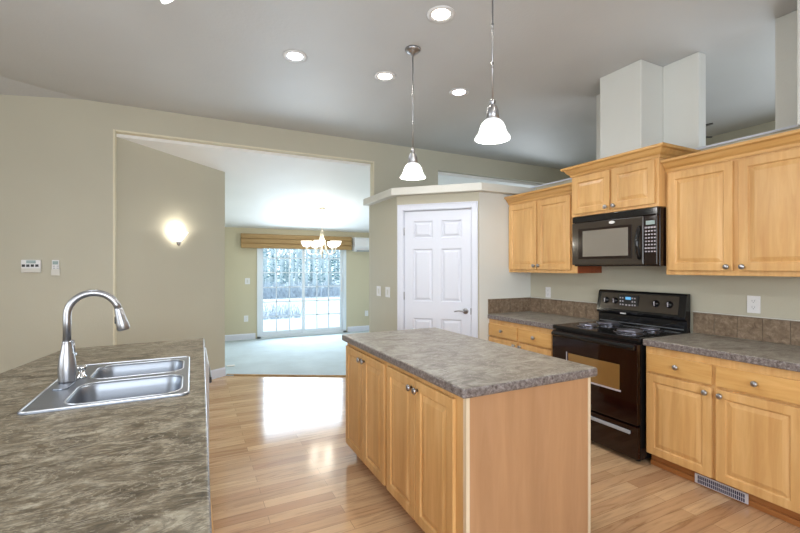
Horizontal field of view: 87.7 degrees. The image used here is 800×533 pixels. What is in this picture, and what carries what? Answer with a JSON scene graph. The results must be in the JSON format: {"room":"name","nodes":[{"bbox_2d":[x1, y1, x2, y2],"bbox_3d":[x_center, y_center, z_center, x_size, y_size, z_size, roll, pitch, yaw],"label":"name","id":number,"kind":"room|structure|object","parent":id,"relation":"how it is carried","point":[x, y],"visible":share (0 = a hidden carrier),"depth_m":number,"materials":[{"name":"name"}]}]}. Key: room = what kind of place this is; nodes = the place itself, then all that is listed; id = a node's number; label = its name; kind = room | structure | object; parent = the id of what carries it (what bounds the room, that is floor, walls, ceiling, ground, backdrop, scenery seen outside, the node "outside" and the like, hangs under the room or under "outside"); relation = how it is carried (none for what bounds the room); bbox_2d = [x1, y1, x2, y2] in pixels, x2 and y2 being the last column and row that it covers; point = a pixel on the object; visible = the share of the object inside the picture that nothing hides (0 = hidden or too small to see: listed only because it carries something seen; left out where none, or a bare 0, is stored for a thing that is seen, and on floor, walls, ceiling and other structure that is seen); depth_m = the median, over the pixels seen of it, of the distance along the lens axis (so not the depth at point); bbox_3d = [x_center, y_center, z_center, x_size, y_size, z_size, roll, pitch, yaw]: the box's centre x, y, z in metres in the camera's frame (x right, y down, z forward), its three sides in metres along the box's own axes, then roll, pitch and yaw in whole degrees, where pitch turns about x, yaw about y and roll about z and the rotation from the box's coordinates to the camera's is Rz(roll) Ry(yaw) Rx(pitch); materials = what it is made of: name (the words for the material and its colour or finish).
{"room":"kitchen","nodes":[
{"label":"kitchen","id":0,"kind":"room"},
{"bbox_2d":[116,137,224,369],"bbox_3d":[-2.725,0.019,4.941,0.155,2.820,1.354,0,0,32],"label":"wall","id":1,"kind":"structure","parent":0,"point":[166,290],"depth_m":4.86,"materials":[{"name":"paint"}]},
{"bbox_2d":[168,231,187,245],"bbox_3d":[-2.580,-0.334,4.884,0.101,0.166,0.236,0,0,27],"label":"wall sconce","id":2,"kind":"object","parent":1,"relation":"attached to","point":[177,236],"visible":1,"depth_m":4.85,"materials":[{"name":"white glass"}]},
{"bbox_2d":[210,367,225,378],"bbox_3d":[-2.630,1.371,4.937,0.016,0.115,1.263,0,0,32],"label":"baseboard","id":3,"kind":"structure","parent":1,"relation":"attached to","point":[216,373],"depth_m":5.38,"materials":[{"name":"white wood"}]},
{"bbox_2d":[0,95,569,372],"bbox_3d":[0.343,-0.129,6.008,12.000,3.115,0.100,0,0,-27],"label":"wall header","id":4,"kind":"structure","parent":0,"point":[56,154],"depth_m":4.16,"materials":[{"name":"paint"}]},
{"bbox_2d":[21,260,40,272],"bbox_3d":[-3.535,-0.010,3.990,0.147,0.122,0.030,0,0,-27],"label":"thermostat","id":5,"kind":"object","parent":4,"relation":"attached to","point":[27,266],"visible":1,"depth_m":3.98,"materials":[{"name":"white plastic"}]},
{"bbox_2d":[51,260,59,275],"bbox_3d":[-3.372,0.006,4.075,0.069,0.154,0.023,0,0,-27],"label":"remote control","id":6,"kind":"object","parent":4,"relation":"attached to","point":[55,271],"visible":1,"depth_m":4.07,"materials":[{"name":"white plastic"}]},
{"bbox_2d":[113,129,373,344],"bbox_3d":[-1.677,0.002,4.995,2.930,2.855,0.103,0,0,-27],"label":"trim","id":7,"kind":"structure","parent":4,"relation":"attached to","point":[114,130],"depth_m":4.55,"materials":[{"name":"beige paint"}]},
{"bbox_2d":[225,227,368,338],"bbox_3d":[0.295,0.279,9.892,8.805,2.300,0.120,0,0,-27],"label":"wall","id":8,"kind":"structure","parent":0,"point":[240,263],"depth_m":8.21,"materials":[{"name":"paint"}]},
{"bbox_2d":[225,333,255,340],"bbox_3d":[-3.190,1.359,8.068,0.740,0.115,0.016,0,0,-27],"label":"baseboard","id":9,"kind":"structure","parent":8,"relation":"attached to","point":[232,337],"depth_m":8.10,"materials":[{"name":"white wood"}]},
{"bbox_2d":[245,278,249,283],"bbox_3d":[-2.994,0.274,8.168,0.090,0.120,0.010,0,0,-27],"label":"light switch","id":10,"kind":"object","parent":8,"relation":"attached to","point":[247,280],"visible":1,"depth_m":8.17,"materials":[{"name":"white plastic"}]},
{"bbox_2d":[241,233,351,249],"bbox_3d":[-2.078,-0.513,8.561,2.260,0.285,0.128,0,0,-27],"label":"blind","id":11,"kind":"object","parent":8,"relation":"attached to","point":[272,241],"visible":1,"depth_m":8.38,"materials":[{"name":"brown wood"}]},
{"bbox_2d":[257,248,345,338],"bbox_3d":[-2.025,0.414,8.706,1.855,2.030,0.120,0,0,-27],"label":"door","id":12,"kind":"structure","parent":8,"relation":"in","point":[297,332],"depth_m":8.69,"materials":[{"name":"white plastic"}]},
{"bbox_2d":[347,325,368,331],"bbox_3d":[1.512,1.359,10.426,5.950,0.115,0.016,0,0,-27],"label":"baseboard","id":13,"kind":"structure","parent":8,"relation":"attached to","point":[352,328],"depth_m":9.19,"materials":[{"name":"white"}]},
{"bbox_2d":[352,237,368,251],"bbox_3d":[-0.641,-0.493,9.243,0.820,0.305,0.200,0,0,-27],"label":"air conditioner","id":14,"kind":"object","parent":8,"relation":"attached to","point":[359,244],"visible":0.43,"depth_m":9.05,"materials":[{"name":"white plastic"}]},
{"bbox_2d":[225,331,368,375],"bbox_3d":[1.139,1.423,8.209,8.605,0.012,3.645,0,0,-27],"label":"floor","id":15,"kind":"structure","parent":0,"point":[318,354],"depth_m":6.68,"materials":[{"name":"carpet"}]},
{"bbox_2d":[116,133,541,232],"bbox_3d":[0.528,-1.091,8.094,10.000,0.680,3.503,0,0,-27],"label":"ceiling","id":16,"kind":"structure","parent":0,"point":[264,190],"depth_m":6.29,"materials":[{"name":"paint"}]},
{"bbox_2d":[301,208,340,257],"bbox_3d":[-1.392,-0.602,7.329,0.695,0.883,0.697,0,0,-27],"label":"chandelier","id":17,"kind":"object","parent":16,"relation":"hanging from","point":[316,244],"visible":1,"depth_m":7.24,"materials":[{"name":"silver metal"}]},
{"bbox_2d":[369,197,396,331],"bbox_3d":[-0.184,0.301,5.220,0.090,2.255,0.837,0,0,-27],"label":"wall","id":18,"kind":"structure","parent":0,"point":[382,215],"depth_m":5.16,"materials":[{"name":"paint"}]},
{"bbox_2d":[377,286,380,295],"bbox_3d":[-0.272,0.302,5.280,0.010,0.125,0.125,0,0,-27],"label":"light switch","id":19,"kind":"object","parent":18,"relation":"attached to","point":[378,287],"visible":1,"depth_m":5.26,"materials":[{"name":"white plastic"}]},
{"bbox_2d":[385,287,389,297],"bbox_3d":[-0.151,0.302,5.039,0.010,0.125,0.125,0,0,-27],"label":"light switch","id":20,"kind":"object","parent":18,"relation":"attached to","point":[387,289],"visible":1,"depth_m":5.03,"materials":[{"name":"white plastic"}]},
{"bbox_2d":[0,0,796,154],"bbox_3d":[-0.344,-1.599,1.235,6.692,0.295,7.917,0,0,-27],"label":"ceiling","id":21,"kind":"structure","parent":0,"point":[215,59],"depth_m":3.31,"materials":[{"name":"paint"}]},
{"bbox_2d":[160,0,172,3],"bbox_3d":[-1.335,-1.591,2.351,0.141,0.188,0.110,0,0,-27],"label":"light","id":22,"kind":"object","parent":21,"relation":"hanging from","point":[162,1],"visible":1,"depth_m":2.39,"materials":[{"name":"white glass"}]},
{"bbox_2d":[283,50,306,62],"bbox_3d":[-0.838,-1.681,3.322,0.190,0.008,0.190,0,0,-27],"label":"recessed light","id":23,"kind":"object","parent":21,"relation":"in","point":[296,56],"visible":1,"depth_m":3.31,"materials":[{"name":"white glass"}]},
{"bbox_2d":[374,71,395,80],"bbox_3d":[-0.132,-1.681,3.670,0.190,0.008,0.190,0,0,-27],"label":"recessed light","id":24,"kind":"object","parent":21,"relation":"in","point":[382,75],"visible":1,"depth_m":3.66,"materials":[{"name":"white glass"}]},
{"bbox_2d":[400,45,425,179],"bbox_3d":[0.100,-1.188,3.219,0.200,0.991,0.200,0,0,-27],"label":"pendant light","id":25,"kind":"object","parent":21,"relation":"hanging from","point":[412,170],"visible":1,"depth_m":3.19,"materials":[{"name":"white glass"}]},
{"bbox_2d":[408,149,417,162],"bbox_3d":[0.100,-0.858,3.219,0.074,0.114,0.073,0,0,-27],"label":"socket","id":26,"kind":"object","parent":25,"relation":"attached to","point":[412,158],"depth_m":3.19,"materials":[{"name":"silver metal"}]},
{"bbox_2d":[427,5,454,22],"bbox_3d":[0.273,-1.681,2.771,0.190,0.008,0.190,0,0,-27],"label":"recessed light","id":27,"kind":"object","parent":21,"relation":"in","point":[441,13],"visible":1,"depth_m":2.76,"materials":[{"name":"white glass"}]},
{"bbox_2d":[449,88,468,96],"bbox_3d":[0.568,-1.681,4.005,0.190,0.008,0.190,0,0,-27],"label":"recessed light","id":28,"kind":"object","parent":21,"relation":"in","point":[457,92],"visible":1,"depth_m":4.00,"materials":[{"name":"white glass"}]},
{"bbox_2d":[475,0,510,143],"bbox_3d":[0.520,-1.202,2.342,0.200,0.963,0.200,0,0,-27],"label":"pendant light","id":29,"kind":"object","parent":21,"relation":"hanging from","point":[492,130],"visible":1,"depth_m":2.32,"materials":[{"name":"white glass"}]},
{"bbox_2d":[486,99,498,118],"bbox_3d":[0.520,-0.886,2.342,0.074,0.114,0.073,0,0,-27],"label":"socket","id":30,"kind":"object","parent":29,"relation":"attached to","point":[492,112],"depth_m":2.32,"materials":[{"name":"silver metal"}]},
{"bbox_2d":[209,376,799,532],"bbox_3d":[1.303,1.489,4.094,12.000,0.120,11.350,0,0,-27],"label":"floor","id":31,"kind":"structure","parent":0,"point":[281,460],"depth_m":2.74,"materials":[{"name":"laminate"}]},
{"bbox_2d":[204,347,211,447],"bbox_3d":[-1.529,0.996,2.572,0.652,0.867,0.610,0,0,-27],"label":"dishwasher","id":32,"kind":"object","parent":31,"relation":"on","point":[207,367],"visible":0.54,"depth_m":2.45,"materials":[{"name":"white plastic"}]},
{"bbox_2d":[210,493,213,532],"bbox_3d":[-1.040,0.995,1.498,0.604,0.868,1.710,0,0,-27],"label":"base cabinet","id":33,"kind":"object","parent":31,"relation":"on","point":[210,493],"visible":0.02,"depth_m":0.95,"materials":[{"name":"brown wood"}]},
{"bbox_2d":[0,338,211,532],"bbox_3d":[-1.401,0.538,1.660,1.182,0.046,2.465,0,0,-27],"label":"countertop","id":34,"kind":"structure","parent":33,"relation":"on","point":[138,466],"depth_m":1.12,"materials":[{"name":"stone"}]},
{"bbox_2d":[52,290,129,390],"bbox_3d":[-1.370,0.304,1.869,0.266,0.407,0.250,0,0,-27],"label":"faucet","id":35,"kind":"object","parent":34,"relation":"on","point":[66,368],"visible":0.94,"depth_m":1.82,"materials":[{"name":"silver metal"}]},
{"bbox_2d":[17,356,189,414],"bbox_3d":[-1.264,0.605,1.907,0.539,0.202,0.787,0,0,-27],"label":"sink","id":36,"kind":"object","parent":34,"relation":"in","point":[108,383],"visible":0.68,"depth_m":1.88,"materials":[{"name":"silver metal"}]},
{"bbox_2d":[76,365,86,378],"bbox_3d":[-1.458,0.478,1.906,0.040,0.059,0.039,0,0,-27],"label":"soap dispenser","id":37,"kind":"object","parent":36,"relation":"on","point":[81,368],"visible":0.98,"depth_m":1.89,"materials":[{"name":"silver metal"}]},
{"bbox_2d":[227,374,345,376],"bbox_3d":[-1.310,1.421,5.466,1.956,0.016,0.029,0,0,2],"label":"trim","id":38,"kind":"structure","parent":31,"relation":"on","point":[227,374],"depth_m":5.47,"materials":[{"name":"brown wood"}]},
{"bbox_2d":[346,343,590,532],"bbox_3d":[0.270,0.997,2.662,0.835,0.865,1.543,0,0,-27],"label":"base cabinet","id":39,"kind":"object","parent":31,"relation":"on","point":[516,461],"visible":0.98,"depth_m":2.04,"materials":[{"name":"brown wood"}]},
{"bbox_2d":[342,327,596,398],"bbox_3d":[0.285,0.539,2.668,0.840,0.048,1.604,0,0,-27],"label":"countertop","id":40,"kind":"structure","parent":39,"relation":"on","point":[464,366],"depth_m":2.27,"materials":[{"name":"grey stone"}]},
{"bbox_2d":[489,319,552,356],"bbox_3d":[1.437,0.997,4.295,0.658,0.865,0.920,0,0,-27],"label":"base cabinet","id":41,"kind":"object","parent":31,"relation":"on","point":[526,337],"visible":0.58,"depth_m":4.10,"materials":[{"name":"brown wood"}]},
{"bbox_2d":[488,311,598,329],"bbox_3d":[1.450,0.539,4.296,0.634,0.048,0.930,0,0,-27],"label":"countertop","id":42,"kind":"structure","parent":41,"relation":"on","point":[542,320],"depth_m":4.18,"materials":[{"name":"grey stone"}]},
{"bbox_2d":[551,289,690,461],"bbox_3d":[1.810,0.820,3.485,0.684,1.218,0.803,0,0,-27],"label":"range","id":43,"kind":"object","parent":31,"relation":"on","point":[612,344],"visible":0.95,"depth_m":3.27,"materials":[{"name":"black metal"}]},
{"bbox_2d":[553,321,690,342],"bbox_3d":[1.827,0.526,3.493,0.647,0.035,0.803,0,0,-27],"label":"cooktop","id":44,"kind":"object","parent":43,"relation":"in","point":[613,331],"depth_m":3.35,"materials":[{"name":"black metal"}]},
{"bbox_2d":[646,346,799,526],"bbox_3d":[2.222,0.997,2.730,0.658,0.865,0.888,0,0,-27],"label":"base cabinet","id":45,"kind":"object","parent":31,"relation":"on","point":[734,424],"visible":0.99,"depth_m":2.53,"materials":[{"name":"brown wood"}]},
{"bbox_2d":[695,473,748,503],"bbox_3d":[2.014,1.388,2.618,0.011,0.062,0.295,0,0,-27],"label":"floor register","id":46,"kind":"object","parent":45,"relation":"attached to","point":[712,484],"visible":1,"depth_m":2.60,"materials":[{"name":"white metal"}]},
{"bbox_3d":[2.623,0.997,1.930,0.658,0.865,0.898,0,0,-27],"label":"base cabinet","id":47,"kind":"object","parent":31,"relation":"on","visible":0},
{"bbox_2d":[643,333,799,371],"bbox_3d":[2.432,0.539,2.338,0.634,0.048,1.799,0,0,-27],"label":"countertop","id":48,"kind":"structure","parent":47,"relation":"on","point":[780,356],"depth_m":2.67,"materials":[{"name":"grey stone"}]},
{"bbox_2d":[479,192,530,340],"bbox_3d":[1.174,0.301,4.733,0.742,2.255,0.090,0,0,-27],"label":"wall","id":49,"kind":"structure","parent":0,"point":[495,278],"depth_m":4.62,"materials":[{"name":"paint"}]},
{"bbox_2d":[397,192,478,337],"bbox_3d":[0.427,0.301,4.719,0.948,2.255,0.090,0,0,18],"label":"wall","id":50,"kind":"structure","parent":49,"relation":"in","point":[471,196],"depth_m":4.64,"materials":[{"name":"paint"}]},
{"bbox_2d":[404,209,470,335],"bbox_3d":[0.409,0.389,4.676,0.779,2.056,0.093,0,0,18],"label":"door","id":51,"kind":"structure","parent":50,"relation":"in","point":[437,294],"depth_m":4.68,"materials":[{"name":"white"}]},
{"bbox_2d":[397,201,477,337],"bbox_3d":[0.423,0.355,4.707,0.922,2.147,0.114,0,0,18],"label":"door frame","id":52,"kind":"structure","parent":50,"relation":"attached to","point":[473,205],"depth_m":4.67,"materials":[{"name":"white wood"}]},
{"bbox_2d":[363,182,535,205],"bbox_3d":[0.537,-0.862,5.157,1.500,0.086,1.595,0,0,-27],"label":"trim","id":53,"kind":"structure","parent":49,"relation":"on","point":[465,187],"depth_m":4.62,"materials":[{"name":"grey paint"}]},
{"bbox_2d":[488,297,530,313],"bbox_3d":[1.248,0.429,4.710,0.623,0.169,0.012,0,0,-27],"label":"tile backsplash","id":54,"kind":"structure","parent":49,"relation":"attached to","point":[515,304],"depth_m":4.70,"materials":[{"name":"brown tile"}]},
{"bbox_2d":[460,23,774,168],"bbox_3d":[3.768,-1.716,3.297,2.508,0.060,7.917,0,0,-27],"label":"ceiling","id":55,"kind":"structure","parent":0,"point":[740,72],"depth_m":4.57,"materials":[{"name":"paint"}]},
{"bbox_2d":[596,60,662,159],"bbox_3d":[1.980,-1.278,3.743,0.389,0.815,0.644,0,0,-27],"label":"column","id":56,"kind":"structure","parent":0,"point":[629,103],"depth_m":3.48,"materials":[{"name":"paint"}]},
{"bbox_2d":[531,10,799,346],"bbox_3d":[2.635,-0.129,2.757,0.102,3.115,7.767,0,0,-27],"label":"wall","id":57,"kind":"structure","parent":0,"point":[780,296],"depth_m":3.27,"materials":[{"name":"paint"}]},
{"bbox_2d":[546,287,550,297],"bbox_3d":[1.641,0.279,4.615,0.010,0.118,0.072,0,0,-27],"label":"wall outlet","id":58,"kind":"object","parent":57,"relation":"attached to","point":[548,289],"visible":1,"depth_m":4.61,"materials":[{"name":"white plastic"}]},
{"bbox_2d":[504,182,601,272],"bbox_3d":[1.557,-0.364,4.345,0.399,0.842,0.939,0,0,-27],"label":"upper cabinet","id":59,"kind":"object","parent":57,"relation":"attached to","point":[541,220],"visible":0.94,"depth_m":4.23,"materials":[{"name":"brown wood"}]},
{"bbox_2d":[531,297,598,319],"bbox_3d":[1.729,0.429,4.434,0.012,0.169,0.907,0,0,-27],"label":"tile backsplash","id":60,"kind":"structure","parent":57,"relation":"attached to","point":[580,309],"depth_m":4.38,"materials":[{"name":"brown tile"}]},
{"bbox_2d":[560,142,700,217],"bbox_3d":[1.911,-0.682,3.548,0.481,0.449,0.943,0,0,-27],"label":"upper cabinet","id":61,"kind":"object","parent":57,"relation":"attached to","point":[635,179],"visible":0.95,"depth_m":3.36,"materials":[{"name":"brown wood"}]},
{"bbox_2d":[572,207,665,265],"bbox_3d":[1.916,-0.232,3.549,0.471,0.447,0.784,0,0,-27],"label":"microwave","id":62,"kind":"object","parent":61,"relation":"attached to","point":[637,237],"visible":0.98,"depth_m":3.38,"materials":[{"name":"black"}]},
{"bbox_2d":[530,125,799,187],"bbox_3d":[2.973,-0.923,2.084,0.124,0.015,6.260,0,0,-27],"label":"trim","id":63,"kind":"structure","parent":57,"relation":"on","point":[792,126],"depth_m":3.02,"materials":[{"name":"white wood"}]},
{"bbox_2d":[660,129,799,276],"bbox_3d":[2.337,-0.371,2.790,0.399,0.857,0.932,0,0,-27],"label":"upper cabinet","id":64,"kind":"object","parent":57,"relation":"attached to","point":[732,209],"visible":1,"depth_m":2.73,"materials":[{"name":"brown wood"}]},
{"bbox_2d":[693,311,799,345],"bbox_3d":[2.644,0.429,2.610,0.012,0.169,1.495,0,0,-27],"label":"tile backsplash","id":65,"kind":"structure","parent":57,"relation":"attached to","point":[765,329],"depth_m":2.95,"materials":[{"name":"brown tile"}]},
{"bbox_2d":[747,295,760,313],"bbox_3d":[2.488,0.262,2.928,0.010,0.122,0.078,0,0,-27],"label":"wall outlet","id":66,"kind":"object","parent":57,"relation":"attached to","point":[753,302],"visible":1,"depth_m":2.92,"materials":[{"name":"white plastic"}]},
{"bbox_2d":[706,121,774,145],"bbox_3d":[4.833,-0.129,3.859,0.100,3.115,7.767,0,0,-27],"label":"wall","id":67,"kind":"structure","parent":0,"point":[768,126],"depth_m":5.07,"materials":[{"name":"paint"}]},
{"bbox_2d":[797,0,799,125],"bbox_3d":[2.584,-1.268,2.425,0.287,0.835,0.318,0,0,-27],"label":"column","id":68,"kind":"structure","parent":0,"point":[798,1],"depth_m":2.49,"materials":[{"name":"paint"}]},
{"label":"outside","id":69,"kind":"structure","parent":0,"visible":0},
{"bbox_2d":[263,275,339,319],"bbox_3d":[-8.730,1.904,50.869,90.000,0.250,81.230,0,0,-27],"label":"ground","id":70,"kind":"structure","parent":69,"point":[334,305],"depth_m":19.85,"materials":[{"name":"white snow"}]},
{"bbox_2d":[264,248,269,285],"bbox_3d":[-11.738,-5.042,36.122,3.422,13.667,2.164,0,0,-5],"label":"bare tree","id":71,"kind":"object","parent":70,"relation":"on","point":[265,249],"visible":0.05,"depth_m":36.09,"materials":[{"name":"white plant"}]},
{"bbox_2d":[267,250,273,281],"bbox_3d":[-14.091,-6.955,46.550,3.897,17.482,3.114,0,0,28],"label":"bare tree","id":72,"kind":"object","parent":70,"relation":"on","point":[270,277],"visible":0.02,"depth_m":46.39,"materials":[{"name":"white plant"}]},
{"bbox_2d":[263,250,278,270],"bbox_3d":[-8.646,-3.166,25.764,1.837,9.904,2.140,0,0,13],"label":"bare tree","id":73,"kind":"object","parent":70,"relation":"on","point":[278,250],"visible":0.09,"depth_m":26.16,"materials":[{"name":"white plant"}]},
{"bbox_2d":[263,248,285,286],"bbox_3d":[-10.902,-3.113,32.990,4.132,10.336,3.846,0,0,13],"label":"evergreen tree","id":74,"kind":"object","parent":70,"relation":"on","point":[264,278],"visible":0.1,"depth_m":33.08,"materials":[{"name":"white plant"}]},
{"bbox_2d":[263,248,288,284],"bbox_3d":[-8.863,-3.716,29.202,2.378,11.005,2.041,0,0,-9],"label":"bare tree","id":75,"kind":"object","parent":70,"relation":"on","point":[268,248],"visible":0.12,"depth_m":29.18,"materials":[{"name":"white plant"}]},
{"bbox_2d":[264,250,288,281],"bbox_3d":[-14.787,-4.227,48.734,4.957,12.690,5.024,0,0,-26],"label":"evergreen tree","id":76,"kind":"object","parent":70,"relation":"on","point":[264,250],"visible":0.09,"depth_m":48.61,"materials":[{"name":"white plant"}]},
{"bbox_2d":[272,249,287,284],"bbox_3d":[-11.431,-5.588,39.784,2.336,14.760,3.687,0,0,-26],"label":"bare tree","id":77,"kind":"object","parent":70,"relation":"on","point":[281,250],"visible":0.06,"depth_m":39.66,"materials":[{"name":"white plant"}]},
{"bbox_2d":[267,249,298,278],"bbox_3d":[-18.162,-5.417,64.340,6.055,15.018,5.530,0,0,38],"label":"evergreen tree","id":78,"kind":"object","parent":70,"relation":"on","point":[284,270],"visible":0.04,"depth_m":64.30,"materials":[{"name":"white plant"}]},
{"bbox_2d":[263,300,305,319],"bbox_3d":[-3.964,1.457,13.925,1.573,0.654,2.700,0,0,-14],"label":"dry shrub","id":79,"kind":"object","parent":70,"relation":"on","point":[284,312],"visible":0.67,"depth_m":13.72,"materials":[{"name":"white plant"}]},
{"bbox_2d":[285,249,294,280],"bbox_3d":[-13.434,-7.501,49.937,3.308,18.574,4.141,0,0,6],"label":"bare tree","id":80,"kind":"object","parent":70,"relation":"on","point":[287,269],"visible":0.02,"depth_m":50.04,"materials":[{"name":"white plant"}]},
{"bbox_2d":[283,249,301,287],"bbox_3d":[-8.610,-4.265,32.799,2.246,12.105,2.616,0,0,-31],"label":"bare tree","id":81,"kind":"object","parent":70,"relation":"on","point":[292,262],"visible":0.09,"depth_m":32.59,"materials":[{"name":"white plant"}]},
{"bbox_2d":[294,249,301,282],"bbox_3d":[-10.683,-6.134,43.421,2.510,15.854,3.970,0,0,41],"label":"bare tree","id":82,"kind":"object","parent":70,"relation":"on","point":[297,250],"visible":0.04,"depth_m":43.17,"materials":[{"name":"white plant"}]},
{"bbox_2d":[290,249,305,275],"bbox_3d":[-20.752,-6.441,80.557,6.463,17.369,6.943,0,0,-9],"label":"evergreen tree","id":83,"kind":"object","parent":70,"relation":"on","point":[293,249],"visible":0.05,"depth_m":80.45,"materials":[{"name":"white plant"}]},
{"bbox_2d":[299,249,301,280],"bbox_3d":[-13.031,-8.046,53.663,4.384,19.667,3.503,0,0,-16],"label":"bare tree","id":84,"kind":"object","parent":70,"relation":"on","point":[300,249],"visible":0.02,"depth_m":53.77,"materials":[{"name":"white plant"}]},
{"bbox_2d":[263,316,339,331],"bbox_3d":[-2.479,1.634,10.520,8.000,0.290,3.470,0,0,-27],"label":"patio slab","id":85,"kind":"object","parent":70,"relation":"on","point":[334,321],"visible":0.14,"depth_m":11.01,"materials":[{"name":"white concrete"}]},
{"bbox_2d":[263,280,339,298],"bbox_3d":[-5.727,1.287,25.355,6.987,1.020,2.948,0,0,-27],"label":"thicket","id":86,"kind":"object","parent":70,"relation":"on","point":[270,293],"visible":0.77,"depth_m":24.62,"materials":[{"name":"grey plant"}]},
{"bbox_2d":[283,249,322,282],"bbox_3d":[-10.356,-3.857,44.977,4.652,11.908,4.714,0,0,41],"label":"evergreen tree","id":87,"kind":"object","parent":70,"relation":"on","point":[295,249],"visible":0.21,"depth_m":44.90,"materials":[{"name":"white plant"}]},
{"bbox_2d":[293,249,319,285],"bbox_3d":[-8.028,-4.815,36.309,2.449,13.206,2.854,0,0,36],"label":"bare tree","id":88,"kind":"object","parent":70,"relation":"on","point":[306,261],"visible":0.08,"depth_m":36.05,"materials":[{"name":"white plant"}]},
{"bbox_2d":[309,249,317,282],"bbox_3d":[-9.607,-6.679,46.881,4.015,16.947,3.075,0,0,-11],"label":"bare tree","id":89,"kind":"object","parent":70,"relation":"on","point":[311,268],"visible":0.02,"depth_m":46.78,"materials":[{"name":"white plant"}]},
{"bbox_2d":[307,249,323,291],"bbox_3d":[-6.096,-3.407,28.953,1.849,10.380,2.314,0,0,-39],"label":"bare tree","id":90,"kind":"object","parent":70,"relation":"on","point":[313,251],"visible":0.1,"depth_m":28.83,"materials":[{"name":"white plant"}]},
{"bbox_2d":[308,249,324,285],"bbox_3d":[-7.457,-5.364,39.704,3.092,14.306,2.654,0,0,14],"label":"bare tree","id":91,"kind":"object","parent":70,"relation":"on","point":[319,261],"visible":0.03,"depth_m":39.61,"materials":[{"name":"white plant"}]},
{"bbox_2d":[311,249,336,285],"bbox_3d":[-5.727,-3.953,32.597,2.043,11.472,2.558,0,0,29],"label":"bare tree","id":92,"kind":"object","parent":70,"relation":"on","point":[326,254],"visible":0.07,"depth_m":32.36,"materials":[{"name":"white plant"}]},
{"bbox_2d":[322,250,325,281],"bbox_3d":[-9.224,-7.225,50.490,2.856,18.040,4.515,0,0,-4],"label":"bare tree","id":93,"kind":"object","parent":70,"relation":"on","point":[323,264],"visible":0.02,"depth_m":50.52,"materials":[{"name":"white plant"}]},
{"bbox_2d":[312,250,339,284],"bbox_3d":[-6.841,-3.487,40.850,4.405,11.126,4.346,0,0,19],"label":"evergreen tree","id":94,"kind":"object","parent":70,"relation":"on","point":[330,260],"visible":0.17,"depth_m":40.82,"materials":[{"name":"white plant"}]},
{"bbox_2d":[321,250,339,279],"bbox_3d":[-8.546,-4.668,57.774,5.425,13.456,4.955,0,0,-7],"label":"evergreen tree","id":95,"kind":"object","parent":70,"relation":"on","point":[338,266],"visible":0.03,"depth_m":57.41,"materials":[{"name":"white plant"}]},
{"bbox_2d":[333,250,337,280],"bbox_3d":[-8.594,-7.771,54.400,4.779,19.134,3.028,0,0,-25],"label":"bare tree","id":96,"kind":"object","parent":70,"relation":"on","point":[334,264],"visible":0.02,"depth_m":54.37,"materials":[{"name":"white plant"}]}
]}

